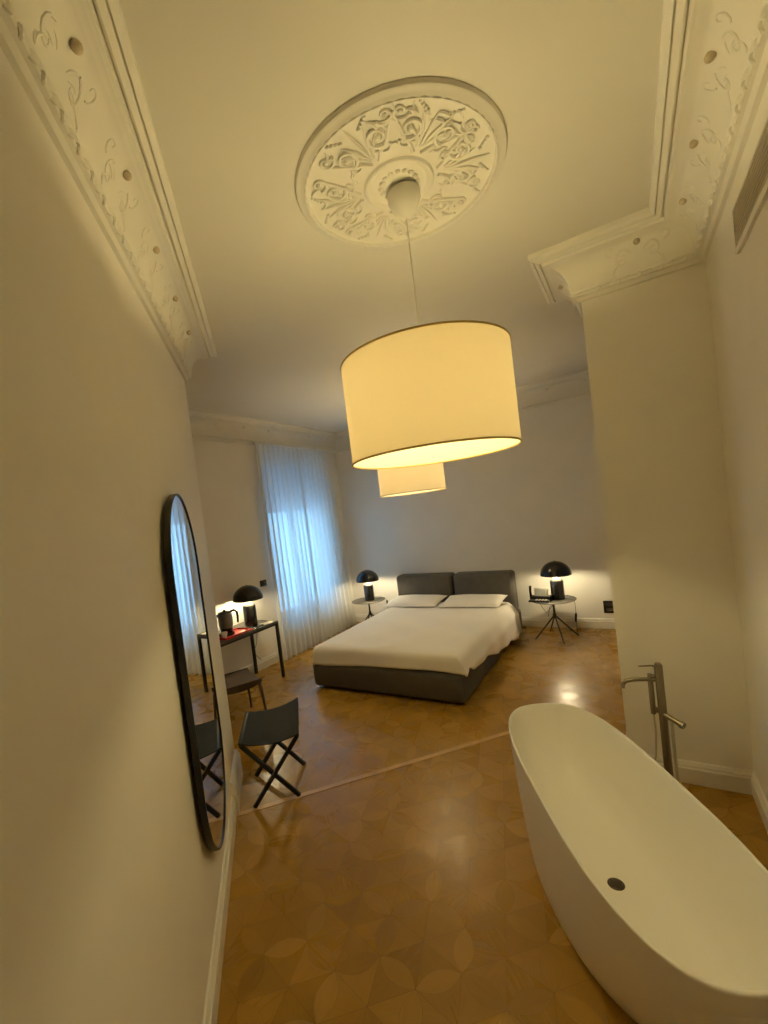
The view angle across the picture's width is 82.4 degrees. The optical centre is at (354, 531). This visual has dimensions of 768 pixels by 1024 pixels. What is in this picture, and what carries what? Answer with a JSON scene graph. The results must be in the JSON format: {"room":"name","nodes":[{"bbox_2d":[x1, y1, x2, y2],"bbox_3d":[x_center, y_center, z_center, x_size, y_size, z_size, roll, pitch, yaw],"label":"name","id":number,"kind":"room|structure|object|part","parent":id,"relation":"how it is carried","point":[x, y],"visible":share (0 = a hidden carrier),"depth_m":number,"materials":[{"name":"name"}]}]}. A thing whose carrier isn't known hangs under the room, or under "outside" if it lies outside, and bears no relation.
{"room":"hotel room","nodes":[
{"label":"hotel room","id":0,"kind":"room"},
{"bbox_2d":[0,47,233,1023],"bbox_3d":[-0.888,0.283,1.462,0.290,3.460,3.985,-7,2,-11],"label":"wall","id":1,"kind":"structure","parent":0,"point":[110,877],"depth_m":1.12,"materials":[{"name":"paint"}]},
{"bbox_2d":[164,494,225,851],"bbox_3d":[-0.832,0.715,2.337,0.028,1.840,0.840,-8,2,-13],"label":"wall mirror","id":2,"kind":"object","parent":1,"relation":"attached to","point":[181,558],"visible":1,"depth_m":2.19,"materials":[{"name":"black metal"}]},
{"bbox_2d":[203,749,242,1023],"bbox_3d":[-0.679,1.882,1.550,0.324,0.230,3.989,-7,2,-11],"label":"baseboard","id":3,"kind":"structure","parent":1,"relation":"attached to","point":[210,1016],"depth_m":2.20,"materials":[{"name":"paint"}]},
{"bbox_2d":[0,0,767,452],"bbox_3d":[-0.234,-1.465,3.650,5.011,0.300,7.385,-6,2,32],"label":"trim","id":4,"kind":"structure","parent":1,"relation":"attached to","point":[74,61],"depth_m":1.73,"materials":[{"name":"paint"}]},
{"bbox_2d":[239,614,767,832],"bbox_3d":[0.174,1.747,3.771,5.011,0.140,7.355,-6,2,32],"label":"baseboard","id":5,"kind":"structure","parent":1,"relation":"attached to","point":[690,772],"depth_m":2.77,"materials":[{"name":"paint"}]},
{"bbox_2d":[192,439,354,673],"bbox_3d":[-1.583,0.207,6.267,0.350,3.460,4.713,-6,2,32],"label":"wall","id":6,"kind":"structure","parent":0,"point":[227,473],"depth_m":5.93,"materials":[{"name":"paint"}]},
{"bbox_2d":[260,579,266,586],"bbox_3d":[-1.312,0.738,6.265,0.016,0.085,0.120,-6,2,32],"label":"switch plate","id":7,"kind":"object","parent":6,"relation":"attached to","point":[262,582],"visible":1,"depth_m":6.26,"materials":[{"name":"black paint"}]},
{"bbox_2d":[252,442,356,659],"bbox_3d":[-0.715,0.209,7.098,0.133,3.162,1.994,-6,2,32],"label":"sheer curtain","id":8,"kind":"object","parent":6,"relation":"hanging from","point":[313,595],"visible":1,"depth_m":6.90,"materials":[{"name":"fabric"}]},
{"bbox_3d":[-0.966,0.266,6.696,0.132,3.138,1.030,-6,2,32],"label":"panel","id":9,"kind":"part","parent":8,"relation":"part of","materials":[{"name":"fabric"}]},
{"bbox_3d":[-0.469,0.178,7.476,0.119,3.138,1.090,-6,2,32],"label":"panel","id":10,"kind":"part","parent":8,"relation":"part of","materials":[{"name":"fabric"}]},
{"bbox_2d":[119,0,662,432],"bbox_3d":[-0.260,-1.674,3.643,5.311,0.120,7.685,-6,2,32],"label":"ceiling","id":11,"kind":"structure","parent":0,"point":[236,91],"depth_m":1.91,"materials":[{"name":"paint"}]},
{"bbox_2d":[295,76,506,248],"bbox_3d":[0.202,-1.599,2.021,0.954,0.034,0.954,-6,2,32],"label":"ceiling rose","id":12,"kind":"object","parent":11,"relation":"attached to","point":[447,137],"visible":0.96,"depth_m":1.88,"materials":[{"name":"paint"}]},
{"bbox_2d":[340,181,522,469],"bbox_3d":[0.303,-0.980,2.078,0.794,1.247,0.794,-6,2,32],"label":"pendant lamp","id":13,"kind":"object","parent":12,"relation":"hanging from","point":[443,391],"visible":1,"depth_m":1.75,"materials":[{"name":"fabric"}]},
{"bbox_3d":[0.276,-1.200,2.070,0.006,0.742,0.006,-7,2,10],"label":"cord","id":14,"kind":"part","parent":13,"relation":"part of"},
{"bbox_3d":[0.323,-0.818,2.083,0.794,0.008,0.794,-6,2,32],"label":"shade trim","id":15,"kind":"part","parent":13,"relation":"part of","materials":[{"name":"beige fabric"}]},
{"bbox_3d":[0.351,-0.592,2.091,0.786,0.456,0.786,-6,2,32],"label":"lamp shade","id":16,"kind":"part","parent":13,"relation":"part of","materials":[{"name":"fabric"}]},
{"bbox_3d":[0.380,-0.365,2.098,0.794,0.008,0.794,-6,2,32],"label":"shade trim","id":17,"kind":"part","parent":13,"relation":"part of","materials":[{"name":"beige fabric"}]},
{"bbox_2d":[377,463,445,496],"bbox_3d":[0.634,-1.123,5.373,0.808,1.309,0.808,-6,2,32],"label":"pendant lamp","id":18,"kind":"object","parent":11,"relation":"hanging from","point":[425,478],"visible":0.49,"depth_m":5.05,"materials":[{"name":"fabric"}]},
{"bbox_3d":[0.714,-0.477,5.395,0.808,0.008,0.808,-6,2,32],"label":"shade trim","id":19,"kind":"part","parent":18,"relation":"part of","materials":[{"name":"beige fabric"}]},
{"bbox_2d":[335,396,613,617],"bbox_3d":[1.946,-0.252,6.867,5.251,3.460,0.120,-6,2,32],"label":"wall","id":20,"kind":"structure","parent":0,"point":[531,504],"depth_m":6.57,"materials":[{"name":"paint"}]},
{"bbox_2d":[603,601,613,612],"bbox_3d":[3.474,1.030,5.973,0.150,0.170,0.014,-6,2,32],"label":"socket plate","id":21,"kind":"object","parent":20,"relation":"attached to","point":[608,605],"visible":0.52,"depth_m":5.98,"materials":[{"name":"black paint"}]},
{"bbox_2d":[217,622,767,1023],"bbox_3d":[0.163,1.879,3.769,5.421,0.120,7.792,-6,2,32],"label":"floor","id":22,"kind":"structure","parent":0,"point":[414,893],"depth_m":2.46,"materials":[{"name":"brown wood"}]},
{"bbox_2d":[224,668,266,709],"bbox_3d":[-1.212,1.732,4.499,0.441,0.464,0.542,-8,2,-32],"label":"chair","id":23,"kind":"object","parent":22,"relation":"on","point":[238,681],"visible":0.66,"depth_m":4.45,"materials":[{"name":"brown wood"}]},
{"bbox_3d":[-1.236,1.535,4.492,0.430,0.066,0.477,-8,2,-32],"label":"seat","id":24,"kind":"part","parent":23,"relation":"part of","materials":[{"name":"brown leather"}]},
{"bbox_3d":[-1.170,1.730,4.785,0.037,0.439,0.112,-7,2,-10],"label":"leg","id":25,"kind":"part","parent":23,"relation":"part of","materials":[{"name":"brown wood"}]},
{"bbox_3d":[-0.938,1.714,4.410,0.112,0.439,0.037,-6,2,36],"label":"leg","id":26,"kind":"part","parent":23,"relation":"part of","materials":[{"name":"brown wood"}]},
{"bbox_2d":[218,620,284,676],"bbox_3d":[-1.574,1.614,5.182,0.520,0.740,1.530,-6,2,32],"label":"desk","id":27,"kind":"object","parent":22,"relation":"on","point":[275,622],"visible":0.32,"depth_m":5.66,"materials":[{"name":"black metal"}]},
{"bbox_2d":[219,628,252,639],"bbox_3d":[-1.460,1.214,5.201,0.260,0.024,0.420,-6,2,32],"label":"tray","id":28,"kind":"object","parent":27,"relation":"on","point":[237,630],"visible":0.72,"depth_m":5.21,"materials":[{"name":"red paint"}]},
{"bbox_2d":[221,631,226,637],"bbox_3d":[-1.501,1.193,5.029,0.075,0.075,0.075,-6,2,32],"label":"cup","id":29,"kind":"object","parent":28,"relation":"on","point":[223,634],"visible":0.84,"depth_m":5.00,"materials":[{"name":"white ceramic"}]},
{"bbox_2d":[216,609,238,636],"bbox_3d":[-1.527,1.075,5.227,0.183,0.303,0.263,-7,2,17],"label":"kettle","id":30,"kind":"object","parent":28,"relation":"on","point":[225,619],"visible":0.89,"depth_m":5.14,"materials":[{"name":"black paint"}]},
{"bbox_3d":[-1.552,0.947,5.194,0.151,0.040,0.151,-5,3,44],"label":"lid","id":31,"kind":"part","parent":30,"relation":"part of","materials":[{"name":"black paint"}]},
{"bbox_3d":[-1.457,1.019,5.285,0.029,0.175,0.115,-5,3,44],"label":"handle","id":32,"kind":"part","parent":30,"relation":"part of","materials":[{"name":"black paint"}]},
{"bbox_2d":[233,585,262,659],"bbox_3d":[-1.365,1.230,5.688,0.384,1.100,0.521,-8,2,-33],"label":"table lamp","id":33,"kind":"object","parent":27,"relation":"on","point":[247,593],"visible":1,"depth_m":5.54,"materials":[{"name":"black metal"}]},
{"bbox_3d":[-1.383,0.782,5.615,0.384,0.185,0.384,-6,2,32],"label":"lamp shade","id":34,"kind":"part","parent":33,"relation":"part of","materials":[{"name":"black paint"}]},
{"bbox_3d":[-1.379,1.589,5.944,0.034,0.690,0.034,-6,2,32],"label":"leg","id":35,"kind":"part","parent":27,"relation":"part of","materials":[{"name":"black metal"}]},
{"bbox_2d":[250,624,263,628],"bbox_3d":[-1.234,1.184,5.448,0.120,0.012,0.180,-6,2,18],"label":"notepad","id":36,"kind":"object","parent":27,"relation":"on","point":[255,626],"visible":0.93,"depth_m":5.45,"materials":[{"name":"white paper"}]},
{"bbox_3d":[-0.971,1.547,5.683,0.034,0.690,0.034,-6,2,32],"label":"leg","id":37,"kind":"part","parent":27,"relation":"part of","materials":[{"name":"black metal"}]},
{"bbox_2d":[238,697,305,807],"bbox_3d":[-0.626,1.688,3.406,0.443,0.484,0.643,-7,2,-7],"label":"folding stool","id":38,"kind":"object","parent":22,"relation":"on","point":[273,726],"visible":1,"depth_m":3.33,"materials":[{"name":"black fabric"}]},
{"bbox_3d":[-0.858,1.518,3.378,0.024,0.041,0.484,-7,2,-7],"label":"seat rail","id":39,"kind":"part","parent":38,"relation":"part of","materials":[{"name":"black metal"}]},
{"bbox_3d":[-0.638,1.707,3.597,0.456,0.438,0.022,-9,2,-37],"label":"leg","id":40,"kind":"part","parent":38,"relation":"part of","materials":[{"name":"black metal"}]},
{"bbox_3d":[-0.660,1.488,3.426,0.435,0.079,0.590,-7,2,-7],"label":"sling seat","id":41,"kind":"part","parent":38,"relation":"part of","materials":[{"name":"grey leather"}]},
{"bbox_3d":[-0.611,1.718,3.150,0.396,0.436,0.022,-7,2,-1],"label":"leg","id":42,"kind":"part","parent":38,"relation":"part of","materials":[{"name":"black metal"}]},
{"bbox_3d":[-0.563,1.713,3.135,0.258,0.436,0.302,-6,2,32],"label":"leg","id":43,"kind":"part","parent":38,"relation":"part of","materials":[{"name":"black metal"}]},
{"bbox_3d":[-0.648,1.708,3.587,0.457,0.438,0.022,-7,2,10],"label":"leg","id":44,"kind":"part","parent":38,"relation":"part of","materials":[{"name":"black metal"}]},
{"bbox_3d":[-0.458,1.465,3.451,0.024,0.041,0.545,-7,2,-7],"label":"seat rail","id":45,"kind":"part","parent":38,"relation":"part of","materials":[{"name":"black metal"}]},
{"bbox_2d":[352,596,384,619],"bbox_3d":[0.260,1.416,7.394,0.570,0.528,0.570,-7,2,4],"label":"bedside table","id":46,"kind":"object","parent":22,"relation":"on","point":[360,601],"visible":0.53,"depth_m":7.35,"materials":[{"name":"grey metal"}]},
{"bbox_2d":[356,570,387,603],"bbox_3d":[0.309,1.137,7.361,0.501,1.020,0.384,-7,2,8],"label":"table lamp","id":47,"kind":"object","parent":46,"relation":"on","point":[366,576],"visible":0.99,"depth_m":7.28,"materials":[{"name":"black metal"}]},
{"bbox_3d":[0.201,0.737,7.356,0.384,0.185,0.384,-6,2,32],"label":"lamp shade","id":48,"kind":"part","parent":47,"relation":"part of","materials":[{"name":"black paint"}]},
{"bbox_2d":[237,731,508,816],"bbox_3d":[0.552,1.782,3.359,2.830,0.004,0.626,-7,2,-2],"label":"trim","id":49,"kind":"structure","parent":22,"relation":"in","point":[376,772],"depth_m":3.31,"materials":[{"name":"brown wood"}]},
{"bbox_2d":[313,570,521,702],"bbox_3d":[0.932,1.202,5.819,1.885,0.895,2.705,-6,2,32],"label":"bed","id":50,"kind":"object","parent":22,"relation":"on","point":[424,684],"visible":0.51,"depth_m":4.92,"materials":[{"name":"grey fabric"}]},
{"bbox_2d":[313,602,521,676],"bbox_3d":[0.902,1.363,5.585,1.894,0.448,2.268,-6,2,32],"label":"duvet","id":51,"kind":"object","parent":50,"relation":"on","point":[455,640],"visible":0.9,"depth_m":5.03,"materials":[{"name":"white fabric"}]},
{"bbox_2d":[383,594,447,606],"bbox_3d":[0.925,1.056,6.723,0.860,0.110,0.517,-6,2,32],"label":"pillow","id":52,"kind":"object","parent":51,"relation":"on","point":[415,600],"visible":1,"depth_m":6.61,"materials":[{"name":"white fabric"}]},
{"bbox_2d":[439,594,507,607],"bbox_3d":[1.676,0.979,6.232,0.860,0.110,0.517,-6,2,32],"label":"pillow","id":53,"kind":"object","parent":51,"relation":"on","point":[463,600],"visible":1,"depth_m":6.12,"materials":[{"name":"white fabric"}]},
{"bbox_2d":[397,572,454,601],"bbox_3d":[1.166,0.979,7.091,0.953,0.595,0.270,-6,2,32],"label":"cushion","id":54,"kind":"object","parent":50,"relation":"on","point":[440,583],"depth_m":6.94,"materials":[{"name":"grey fabric"}]},
{"bbox_2d":[453,570,518,609],"bbox_3d":[1.957,0.898,6.586,0.883,0.595,0.270,-6,2,32],"label":"cushion","id":55,"kind":"object","parent":50,"relation":"on","point":[503,582],"depth_m":6.42,"materials":[{"name":"grey fabric"}]},
{"bbox_2d":[533,595,578,643],"bbox_3d":[2.685,1.165,5.881,0.570,0.528,0.570,-6,2,32],"label":"bedside table","id":56,"kind":"object","parent":22,"relation":"on","point":[553,603],"visible":0.76,"depth_m":5.81,"materials":[{"name":"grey metal"}]},
{"bbox_2d":[528,586,552,616],"bbox_3d":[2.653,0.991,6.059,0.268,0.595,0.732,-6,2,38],"label":"telephone","id":57,"kind":"object","parent":56,"relation":"on","point":[540,594],"visible":0.98,"depth_m":5.84,"materials":[{"name":"black plastic"}]},
{"bbox_3d":[2.557,1.293,5.903,0.282,0.305,0.022,-7,2,8],"label":"leg","id":58,"kind":"part","parent":56,"relation":"part of","materials":[{"name":"brown metal"}]},
{"bbox_3d":[2.669,1.039,5.876,0.140,0.246,0.140,-6,2,32],"label":"stem","id":59,"kind":"part","parent":56,"relation":"part of","materials":[{"name":"brown metal"}]},
{"bbox_2d":[540,561,577,634],"bbox_3d":[2.769,0.888,5.909,0.403,1.036,0.592,-6,2,32],"label":"table lamp","id":60,"kind":"object","parent":56,"relation":"on","point":[553,569],"visible":1,"depth_m":5.74,"materials":[{"name":"black metal"}]},
{"bbox_3d":[2.654,0.484,5.812,0.384,0.185,0.384,-6,2,32],"label":"lamp shade","id":61,"kind":"part","parent":60,"relation":"part of","materials":[{"name":"black paint"}]},
{"bbox_3d":[2.680,1.283,5.741,0.022,0.305,0.282,-7,2,8],"label":"leg","id":62,"kind":"part","parent":56,"relation":"part of","materials":[{"name":"brown metal"}]},
{"bbox_3d":[2.841,1.259,5.865,0.282,0.305,0.022,-7,2,8],"label":"leg","id":63,"kind":"part","parent":56,"relation":"part of","materials":[{"name":"brown metal"}]},
{"bbox_2d":[509,703,767,1023],"bbox_3d":[1.198,1.461,2.039,0.636,0.570,1.770,-7,2,4],"label":"bathtub","id":64,"kind":"object","parent":22,"relation":"on","point":[666,908],"visible":1,"depth_m":1.86,"materials":[{"name":"ceramic"}]},
{"bbox_2d":[621,662,685,783],"bbox_3d":[1.736,1.204,2.516,0.295,0.915,0.120,-5,3,42],"label":"mixer","id":65,"kind":"object","parent":22,"relation":"on","point":[657,677],"visible":0.66,"depth_m":2.48,"materials":[{"name":"metal"}]},
{"bbox_3d":[1.640,0.872,2.523,0.196,0.070,0.024,-6,2,25],"label":"spout","id":66,"kind":"part","parent":65,"relation":"part of","materials":[{"name":"metal"}]},
{"bbox_2d":[581,262,753,770],"bbox_3d":[2.007,-0.125,2.870,0.643,3.460,0.290,-6,2,32],"label":"wall pier","id":67,"kind":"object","parent":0,"point":[650,346],"visible":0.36,"depth_m":2.73,"materials":[{"name":"paint"}]},
{"bbox_2d":[706,82,767,801],"bbox_3d":[2.115,-0.120,2.327,0.120,3.460,7.385,-6,2,32],"label":"wall","id":68,"kind":"structure","parent":0,"point":[737,283],"depth_m":2.10,"materials":[{"name":"paint"}]},
{"bbox_2d":[731,111,767,253],"bbox_3d":[1.089,-1.183,1.017,0.014,0.200,2.030,-6,2,32],"label":"air vent","id":69,"kind":"object","parent":68,"relation":"in","point":[752,194],"visible":1,"depth_m":1.60,"materials":[{"name":"paint"}]}
]}

